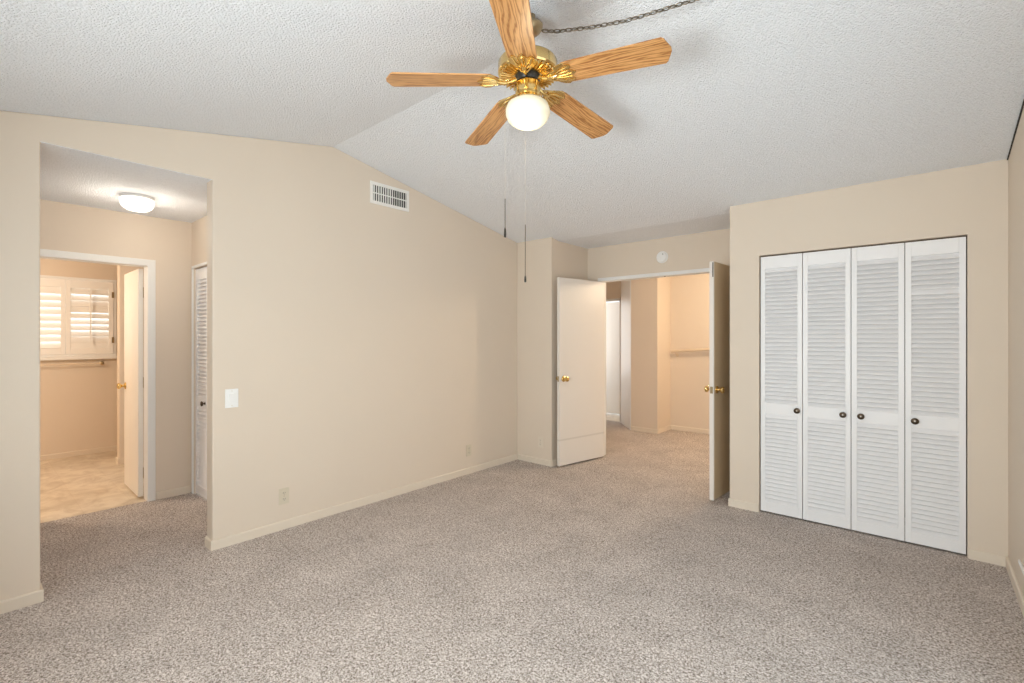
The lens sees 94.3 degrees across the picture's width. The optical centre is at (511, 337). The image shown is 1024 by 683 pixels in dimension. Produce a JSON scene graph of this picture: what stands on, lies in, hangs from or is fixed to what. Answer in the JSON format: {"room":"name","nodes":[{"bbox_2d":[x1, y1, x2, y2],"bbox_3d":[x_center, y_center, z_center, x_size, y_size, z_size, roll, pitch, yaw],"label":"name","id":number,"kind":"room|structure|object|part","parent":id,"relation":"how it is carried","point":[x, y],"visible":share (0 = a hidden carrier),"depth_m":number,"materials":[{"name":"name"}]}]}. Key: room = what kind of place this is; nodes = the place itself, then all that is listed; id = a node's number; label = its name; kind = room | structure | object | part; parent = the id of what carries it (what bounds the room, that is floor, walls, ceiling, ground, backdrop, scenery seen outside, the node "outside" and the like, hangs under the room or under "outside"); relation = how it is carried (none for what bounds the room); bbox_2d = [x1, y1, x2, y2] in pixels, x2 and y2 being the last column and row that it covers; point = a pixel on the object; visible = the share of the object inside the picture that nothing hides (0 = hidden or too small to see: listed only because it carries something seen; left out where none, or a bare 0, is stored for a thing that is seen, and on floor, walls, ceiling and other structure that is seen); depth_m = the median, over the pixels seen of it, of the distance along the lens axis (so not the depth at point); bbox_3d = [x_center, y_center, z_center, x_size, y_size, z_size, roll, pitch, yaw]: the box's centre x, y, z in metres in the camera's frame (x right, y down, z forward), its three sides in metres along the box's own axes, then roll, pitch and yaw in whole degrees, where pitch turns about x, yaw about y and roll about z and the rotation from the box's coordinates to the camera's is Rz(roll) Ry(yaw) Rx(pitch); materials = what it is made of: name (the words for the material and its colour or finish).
{"room":"empty bedroom","nodes":[
{"label":"empty bedroom","id":0,"kind":"room"},
{"bbox_2d":[40,258,116,454],"bbox_3d":[-5.107,0.160,5.489,0.110,2.420,3.600,0,0,41],"label":"wall","id":1,"kind":"structure","parent":0,"point":[78,403],"depth_m":5.50,"materials":[{"name":"beige paint"}]},
{"bbox_2d":[40,278,64,354],"bbox_3d":[-5.218,-0.235,5.240,0.042,0.850,0.418,0,0,41],"label":"window shutter","id":2,"kind":"object","parent":1,"relation":"attached to","point":[52,291],"visible":0.43,"depth_m":5.32,"materials":[{"name":"white paint"}]},
{"bbox_2d":[40,361,103,365],"bbox_3d":[-5.196,0.305,5.249,0.071,0.044,1.064,0,0,41],"label":"towel bar","id":3,"kind":"object","parent":1,"relation":"attached to","point":[100,362],"visible":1,"depth_m":5.45,"materials":[{"name":"gold metal"}]},
{"bbox_2d":[40,275,116,356],"bbox_3d":[-5.085,-0.236,5.408,0.030,0.912,0.905,0,0,41],"label":"frame","id":4,"kind":"object","parent":1,"relation":"attached to","point":[41,276],"visible":0.55,"depth_m":5.62,"materials":[{"name":"white paint"}]},
{"bbox_2d":[40,445,116,460],"bbox_3d":[-5.094,1.339,5.412,0.012,0.062,3.500,0,0,41],"label":"baseboard","id":5,"kind":"structure","parent":1,"relation":"attached to","point":[109,448],"depth_m":5.49,"materials":[{"name":"beige paint"}]},
{"bbox_2d":[40,356,116,360],"bbox_3d":[-5.081,0.237,5.397,0.050,0.035,0.935,0,0,41],"label":"window sill","id":6,"kind":"structure","parent":1,"relation":"attached to","point":[81,357],"depth_m":5.46,"materials":[{"name":"white paint"}]},
{"bbox_2d":[65,279,113,353],"bbox_3d":[-4.928,-0.235,5.551,0.075,0.850,0.428,0,0,41],"label":"window shutter","id":7,"kind":"object","parent":1,"relation":"attached to","point":[89,305],"visible":1,"depth_m":5.54,"materials":[{"name":"white paint"}]},
{"bbox_3d":[-4.905,-0.245,5.529,0.012,0.630,0.012,0,0,41],"label":"tilt rod","id":8,"kind":"part","parent":7,"relation":"part of","materials":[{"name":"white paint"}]},
{"bbox_2d":[40,199,191,491],"bbox_3d":[-3.638,0.160,3.368,0.110,2.420,2.320,0,0,41],"label":"wall","id":9,"kind":"structure","parent":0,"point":[63,226],"depth_m":4.05,"materials":[{"name":"beige paint"}]},
{"bbox_2d":[40,249,155,501],"bbox_3d":[-3.301,0.360,3.748,0.131,2.020,0.775,0,0,41],"label":"door frame","id":10,"kind":"structure","parent":9,"relation":"attached to","point":[149,266],"depth_m":3.98,"materials":[{"name":"white paint"}]},
{"bbox_2d":[117,269,143,496],"bbox_3d":[-3.368,0.385,4.225,0.595,1.935,0.163,0,0,42],"label":"door","id":11,"kind":"structure","parent":9,"relation":"in","point":[133,385],"depth_m":4.14,"materials":[{"name":"white paint"}]},
{"bbox_3d":[-3.569,0.442,4.338,0.064,0.064,0.064,0,0,42],"label":"knob","id":12,"kind":"part","parent":11,"relation":"part of","materials":[{"name":"gold metal"}]},
{"bbox_2d":[156,486,190,499],"bbox_3d":[-2.921,1.339,4.101,0.012,0.062,0.248,0,0,41],"label":"baseboard","id":13,"kind":"structure","parent":9,"relation":"attached to","point":[187,489],"depth_m":4.09,"materials":[{"name":"beige paint"}]},
{"bbox_2d":[40,141,211,222],"bbox_3d":[-3.059,-1.075,2.932,1.536,0.120,2.420,0,0,41],"label":"ceiling","id":14,"kind":"structure","parent":0,"point":[67,175],"depth_m":3.13,"materials":[{"name":"white paint"}]},
{"bbox_2d":[119,192,154,211],"bbox_3d":[-2.699,-0.962,3.420,0.204,0.106,0.204,0,0,41],"label":"ceiling light","id":15,"kind":"object","parent":14,"relation":"attached to","point":[136,202],"visible":1,"depth_m":3.36,"materials":[{"name":"white glass"}]},
{"bbox_3d":[-2.699,-1.005,3.420,0.204,0.020,0.204,0,0,41],"label":"mount plate","id":16,"kind":"part","parent":15,"relation":"part of","materials":[{"name":"white metal"}]},
{"bbox_2d":[117,265,143,457],"bbox_3d":[-3.827,0.165,5.699,0.110,2.410,1.405,0,0,41],"label":"wall","id":17,"kind":"structure","parent":0,"point":[121,270],"depth_m":5.15,"materials":[{"name":"beige paint"}]},
{"bbox_2d":[119,455,143,463],"bbox_3d":[-3.781,1.339,5.659,0.012,0.062,1.405,0,0,41],"label":"baseboard","id":18,"kind":"structure","parent":17,"relation":"attached to","point":[121,460],"depth_m":5.14,"materials":[{"name":"beige paint"}]},
{"bbox_2d":[192,216,206,492],"bbox_3d":[-2.302,0.170,3.811,1.328,2.400,0.100,0,0,41],"label":"wall","id":19,"kind":"structure","parent":0,"point":[199,227],"depth_m":4.16,"materials":[{"name":"beige paint"}]},
{"bbox_2d":[192,262,206,493],"bbox_3d":[-2.518,0.371,3.923,0.789,1.997,0.012,0,0,41],"label":"door frame","id":20,"kind":"structure","parent":19,"relation":"attached to","point":[204,263],"depth_m":4.17,"materials":[{"name":"white paint"}]},
{"bbox_2d":[196,266,206,498],"bbox_3d":[-2.660,0.381,4.067,0.333,1.955,0.065,0,0,41],"label":"door","id":21,"kind":"structure","parent":19,"relation":"in","point":[201,274],"depth_m":4.09,"materials":[{"name":"white paint"}]},
{"bbox_2d":[0,110,516,600],"bbox_3d":[-1.531,-0.055,3.602,0.110,2.850,4.735,0,0,41],"label":"wall","id":22,"kind":"structure","parent":0,"point":[364,345],"depth_m":3.49,"materials":[{"name":"beige paint"}]},
{"bbox_2d":[0,589,43,614],"bbox_3d":[-2.702,1.339,2.159,0.012,0.062,0.820,0,0,41],"label":"baseboard","id":23,"kind":"structure","parent":22,"relation":"attached to","point":[8,605],"depth_m":2.40,"materials":[{"name":"beige paint"}]},
{"bbox_2d":[205,536,211,549],"bbox_3d":[-1.975,1.339,3.091,0.110,0.062,0.012,0,0,41],"label":"baseboard opening","id":24,"kind":"structure","parent":22,"relation":"attached to","point":[207,539],"depth_m":3.09,"materials":[{"name":"beige paint"}]},
{"bbox_2d":[225,388,237,407],"bbox_3d":[-1.851,0.402,3.139,0.014,0.124,0.080,0,0,41],"label":"light switch","id":25,"kind":"object","parent":22,"relation":"attached to","point":[231,395],"visible":1,"depth_m":3.13,"materials":[{"name":"white plastic"}]},
{"bbox_2d":[279,487,288,504],"bbox_3d":[-1.631,1.134,3.397,0.008,0.116,0.072,0,0,41],"label":"power outlet","id":26,"kind":"object","parent":22,"relation":"attached to","point":[283,492],"visible":1,"depth_m":3.39,"materials":[{"name":"beige plastic"}]},
{"bbox_2d":[210,454,517,550],"bbox_3d":[-0.933,1.339,4.198,0.012,0.062,3.050,0,0,41],"label":"baseboard","id":27,"kind":"structure","parent":22,"relation":"attached to","point":[230,540],"depth_m":3.74,"materials":[{"name":"beige paint"}]},
{"bbox_2d":[370,180,408,211],"bbox_3d":[-1.044,-1.206,4.071,0.012,0.184,0.390,0,0,41],"label":"air vent","id":28,"kind":"object","parent":22,"relation":"in","point":[381,194],"visible":1,"depth_m":4.06,"materials":[{"name":"white metal"}]},
{"bbox_2d":[466,444,471,456],"bbox_3d":[-0.433,1.135,4.778,0.008,0.116,0.072,0,0,41],"label":"power outlet","id":29,"kind":"object","parent":22,"relation":"attached to","point":[468,447],"visible":1,"depth_m":4.78,"materials":[{"name":"beige plastic"}]},
{"bbox_2d":[0,413,1023,682],"bbox_3d":[0.083,1.429,5.223,8.080,0.121,10.000,0,0,41],"label":"floor","id":30,"kind":"structure","parent":0,"point":[620,565],"depth_m":2.56,"materials":[{"name":"carpet"}]},
{"bbox_2d":[517,237,587,460],"bbox_3d":[0.433,0.152,5.505,0.584,2.437,0.715,0,0,41],"label":"wall pier","id":31,"kind":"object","parent":30,"relation":"on","point":[547,259],"visible":0.71,"depth_m":5.18,"materials":[{"name":"beige paint"}]},
{"bbox_2d":[518,454,551,466],"bbox_3d":[0.241,1.339,5.191,0.462,0.062,0.012,0,0,41],"label":"baseboard","id":32,"kind":"object","parent":31,"relation":"attached to","point":[545,462],"visible":1,"depth_m":5.17,"materials":[{"name":"beige paint"}]},
{"bbox_2d":[538,436,542,447],"bbox_3d":[0.308,1.132,5.135,0.072,0.116,0.008,0,0,41],"label":"power outlet","id":33,"kind":"object","parent":31,"relation":"attached to","point":[540,439],"visible":1,"depth_m":5.13,"materials":[{"name":"beige plastic"}]},
{"bbox_2d":[552,459,556,466],"bbox_3d":[0.658,1.339,5.310,0.012,0.062,0.715,0,0,41],"label":"baseboard","id":34,"kind":"structure","parent":31,"relation":"attached to","point":[554,462],"depth_m":5.07,"materials":[{"name":"beige paint"}]},
{"bbox_2d":[0,0,1023,248],"bbox_3d":[0.232,-1.327,2.619,4.062,0.705,5.560,0,0,41],"label":"ceiling","id":35,"kind":"structure","parent":0,"point":[752,101],"depth_m":2.47,"materials":[{"name":"white paint"}]},
{"bbox_2d":[386,0,671,281],"bbox_3d":[0.106,-0.856,2.146,1.173,1.191,1.148,0,0,41],"label":"ceiling fan","id":36,"kind":"object","parent":35,"relation":"hanging from","point":[526,67],"visible":1,"depth_m":2.04,"materials":[{"name":"brown wood"}]},
{"bbox_3d":[-0.309,-1.117,2.061,0.462,0.006,0.139,-5,7,-10],"label":"blade","id":37,"kind":"part","parent":36,"relation":"part of","materials":[{"name":"brown wood"}]},
{"bbox_3d":[-0.106,-1.106,2.465,0.139,0.006,0.462,-10,-2,-28],"label":"blade","id":38,"kind":"part","parent":36,"relation":"part of","materials":[{"name":"brown wood"}]},
{"bbox_3d":[0.013,-1.134,1.743,0.139,0.006,0.462,8,4,8],"label":"blade","id":39,"kind":"part","parent":36,"relation":"part of","materials":[{"name":"brown wood"}]},
{"bbox_3d":[0.062,-0.410,2.231,0.003,0.240,0.003,0,0,41],"label":"cord","id":40,"kind":"part","parent":36,"relation":"part of","materials":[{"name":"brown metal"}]},
{"bbox_3d":[0.070,-1.165,2.125,0.252,0.012,0.252,0,0,41],"label":"fluted plate","id":41,"kind":"part","parent":36,"relation":"part of","materials":[{"name":"gold metal"}]},
{"bbox_3d":[0.070,-1.000,2.125,0.197,0.125,0.197,0,0,41],"label":"globe","id":42,"kind":"part","parent":36,"relation":"part of","materials":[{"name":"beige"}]},
{"bbox_3d":[0.341,-1.115,2.397,0.139,0.006,0.462,-15,-16,43],"label":"blade","id":43,"kind":"part","parent":36,"relation":"part of","materials":[{"name":"brown wood"}]},
{"bbox_3d":[0.415,-1.133,1.951,0.462,0.006,0.139,3,-9,27],"label":"blade","id":44,"kind":"part","parent":36,"relation":"part of","materials":[{"name":"brown wood"}]},
{"bbox_2d":[541,0,698,33],"bbox_3d":[0.581,-1.386,1.984,0.927,0.127,0.019,0,0,13],"label":"chain","id":45,"kind":"object","parent":35,"relation":"hanging from","point":[687,1],"visible":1,"depth_m":2.01,"materials":[{"name":"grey metal"}]},
{"bbox_2d":[631,277,669,428],"bbox_3d":[1.937,0.160,7.242,0.835,2.420,0.560,0,0,41],"label":"wall","id":46,"kind":"structure","parent":0,"point":[650,298],"depth_m":6.89,"materials":[{"name":"beige paint"}]},
{"bbox_2d":[621,280,630,429],"bbox_3d":[1.752,0.160,7.317,0.011,2.420,0.597,0,0,0],"label":"panel","id":47,"kind":"object","parent":46,"relation":"attached to","point":[625,285],"visible":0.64,"depth_m":7.25,"materials":[{"name":"white paint"}]},
{"bbox_2d":[631,426,656,433],"bbox_3d":[1.912,1.339,6.885,0.405,0.062,0.012,0,0,41],"label":"baseboard","id":48,"kind":"structure","parent":46,"relation":"attached to","point":[633,428],"depth_m":6.88,"materials":[{"name":"beige paint"}]},
{"bbox_2d":[657,425,670,433],"bbox_3d":[2.224,1.339,6.927,0.012,0.062,0.460,0,0,41],"label":"baseboard","id":49,"kind":"structure","parent":46,"relation":"attached to","point":[666,428],"depth_m":6.90,"materials":[{"name":"beige paint"}]},
{"bbox_2d":[606,273,708,429],"bbox_3d":[3.396,0.310,6.281,6.300,2.720,0.100,0,0,41],"label":"wall","id":50,"kind":"structure","parent":0,"point":[689,294],"depth_m":6.93,"materials":[{"name":"beige paint"}]},
{"bbox_2d":[606,298,620,422],"bbox_3d":[1.474,0.370,7.945,0.855,2.000,0.125,0,0,41],"label":"door frame","id":51,"kind":"structure","parent":50,"relation":"attached to","point":[617,299],"depth_m":7.63,"materials":[{"name":"white paint"}]},
{"bbox_2d":[671,425,708,433],"bbox_3d":[4.015,1.339,5.670,4.365,0.062,0.012,0,0,41],"label":"baseboard","id":52,"kind":"structure","parent":50,"relation":"attached to","point":[673,427],"depth_m":6.90,"materials":[{"name":"beige paint"}]},
{"bbox_2d":[671,348,708,356],"bbox_3d":[3.265,0.165,6.274,2.373,0.241,0.082,0,0,41],"label":"handrail","id":53,"kind":"object","parent":50,"relation":"attached to","point":[699,349],"visible":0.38,"depth_m":6.85,"materials":[{"name":"beige wood"}]},
{"bbox_3d":[3.251,0.135,6.258,2.373,0.180,0.041,0,0,41],"label":"rail","id":54,"kind":"part","parent":53,"relation":"part of","materials":[{"name":"beige wood"}]},
{"bbox_2d":[588,229,729,280],"bbox_3d":[1.601,0.163,5.038,1.793,2.413,0.110,0,0,41],"label":"wall","id":55,"kind":"structure","parent":0,"point":[690,251],"depth_m":5.00,"materials":[{"name":"beige paint"}]},
{"bbox_2d":[598,268,708,454],"bbox_3d":[1.641,0.344,4.998,1.617,2.053,0.129,0,0,41],"label":"door frame","id":56,"kind":"structure","parent":55,"relation":"attached to","point":[704,270],"depth_m":5.29,"materials":[{"name":"white paint"}]},
{"bbox_2d":[556,277,603,465],"bbox_3d":[0.765,0.359,5.214,0.724,1.985,0.163,0,0,-38],"label":"door","id":57,"kind":"structure","parent":56,"relation":"attached to","point":[580,303],"depth_m":5.18,"materials":[{"name":"white paint"}]},
{"bbox_3d":[0.566,0.437,4.997,0.064,0.064,0.064,0,0,-38],"label":"knob","id":58,"kind":"part","parent":57,"relation":"part of","materials":[{"name":"gold metal"}]},
{"bbox_2d":[656,251,667,262],"bbox_3d":[1.565,-0.842,4.968,0.124,0.124,0.044,0,0,41],"label":"smoke detector","id":59,"kind":"object","parent":55,"relation":"attached to","point":[662,257],"visible":1,"depth_m":4.95,"materials":[{"name":"white plastic"}]},
{"bbox_2d":[730,159,1007,557],"bbox_3d":[2.402,0.152,3.391,1.575,2.437,0.100,0,0,41],"label":"wall","id":60,"kind":"structure","parent":0,"point":[971,201],"depth_m":3.08,"materials":[{"name":"beige paint"}]},
{"bbox_2d":[704,261,729,500],"bbox_3d":[1.909,0.359,4.201,0.163,1.985,0.732,0,0,45],"label":"door","id":61,"kind":"structure","parent":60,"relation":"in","point":[719,273],"depth_m":4.00,"materials":[{"name":"beige paint"}]},
{"bbox_3d":[1.737,0.437,3.957,0.064,0.064,0.064,0,0,45],"label":"knob","id":62,"kind":"part","parent":61,"relation":"part of","materials":[{"name":"gold metal"}]},
{"bbox_2d":[728,498,757,511],"bbox_3d":[1.848,1.339,3.797,0.221,0.062,0.012,0,0,41],"label":"baseboard","id":63,"kind":"structure","parent":60,"relation":"attached to","point":[736,503],"depth_m":3.79,"materials":[{"name":"beige paint"}]},
{"bbox_2d":[761,235,966,256],"bbox_3d":[2.424,-0.632,3.385,1.182,0.020,0.030,0,0,41],"label":"door track","id":64,"kind":"object","parent":60,"relation":"attached to","point":[966,235],"visible":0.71,"depth_m":3.30,"materials":[{"name":"brown metal"}]},
{"bbox_2d":[761,253,802,518],"bbox_3d":[2.061,0.363,3.641,0.282,1.988,0.065,0,0,41],"label":"door","id":65,"kind":"structure","parent":64,"relation":"attached to","point":[781,275],"depth_m":3.64,"materials":[{"name":"white paint"}]},
{"bbox_2d":[803,248,850,528],"bbox_3d":[2.281,0.363,3.450,0.292,1.988,0.065,0,0,41],"label":"door","id":66,"kind":"structure","parent":64,"relation":"attached to","point":[826,274],"depth_m":3.46,"materials":[{"name":"white paint"}]},
{"bbox_3d":[2.350,0.549,3.373,0.043,0.043,0.037,0,0,41],"label":"knob","id":67,"kind":"part","parent":66,"relation":"part of","materials":[{"name":"brown metal"}]},
{"bbox_2d":[851,243,904,540],"bbox_3d":[2.503,0.363,3.257,0.289,1.988,0.065,0,0,41],"label":"door","id":68,"kind":"structure","parent":64,"relation":"attached to","point":[877,272],"depth_m":3.26,"materials":[{"name":"white paint"}]},
{"bbox_3d":[2.428,0.549,3.306,0.043,0.043,0.037,0,0,41],"label":"knob","id":69,"kind":"part","parent":68,"relation":"part of","materials":[{"name":"brown metal"}]},
{"bbox_2d":[905,237,965,553],"bbox_3d":[2.726,0.363,3.063,0.294,1.988,0.065,0,0,41],"label":"door","id":70,"kind":"structure","parent":64,"relation":"attached to","point":[935,270],"depth_m":3.07,"materials":[{"name":"white paint"}]},
{"bbox_3d":[2.645,0.549,3.118,0.043,0.043,0.037,0,0,41],"label":"knob","id":71,"kind":"part","parent":70,"relation":"part of","materials":[{"name":"brown metal"}]},
{"bbox_2d":[969,548,1005,566],"bbox_3d":[2.891,1.339,2.892,0.158,0.062,0.012,0,0,41],"label":"baseboard","id":72,"kind":"structure","parent":60,"relation":"attached to","point":[996,559],"depth_m":2.89,"materials":[{"name":"beige paint"}]},
{"bbox_2d":[1008,107,1023,595],"bbox_3d":[1.688,-0.055,1.282,0.110,2.850,5.450,0,0,41],"label":"wall","id":73,"kind":"structure","parent":0,"point":[1016,158],"depth_m":2.58,"materials":[{"name":"beige paint"}]},
{"bbox_2d":[1006,556,1023,616],"bbox_3d":[2.433,1.339,2.235,0.012,0.062,1.605,0,0,41],"label":"baseboard","id":74,"kind":"structure","parent":73,"relation":"attached to","point":[1012,576],"depth_m":2.54,"materials":[{"name":"beige paint"}]},
{"bbox_2d":[1007,100,1023,159],"bbox_3d":[2.344,-1.240,2.127,0.006,0.360,1.885,0,0,41],"label":"joint","id":75,"kind":"object","parent":73,"relation":"attached to","point":[1021,110],"visible":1,"depth_m":2.57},
{"bbox_2d":[1018,559,1023,574],"bbox_3d":[2.298,1.167,2.077,0.010,0.025,1.050,0,0,41],"label":"raceway","id":76,"kind":"structure","parent":73,"relation":"attached to","point":[1019,560],"depth_m":2.41,"materials":[{"name":"white plastic"}]},
{"bbox_3d":[1.738,0.160,8.566,2.600,2.420,0.100,0,0,41],"label":"wall","id":77,"kind":"structure","parent":0,"visible":0},
{"bbox_2d":[606,302,619,413],"bbox_3d":[1.710,0.362,8.548,0.800,1.980,0.163,0,0,41],"label":"door","id":78,"kind":"structure","parent":77,"relation":"in","point":[612,308],"depth_m":8.44,"materials":[{"name":"white paint"}]}
]}

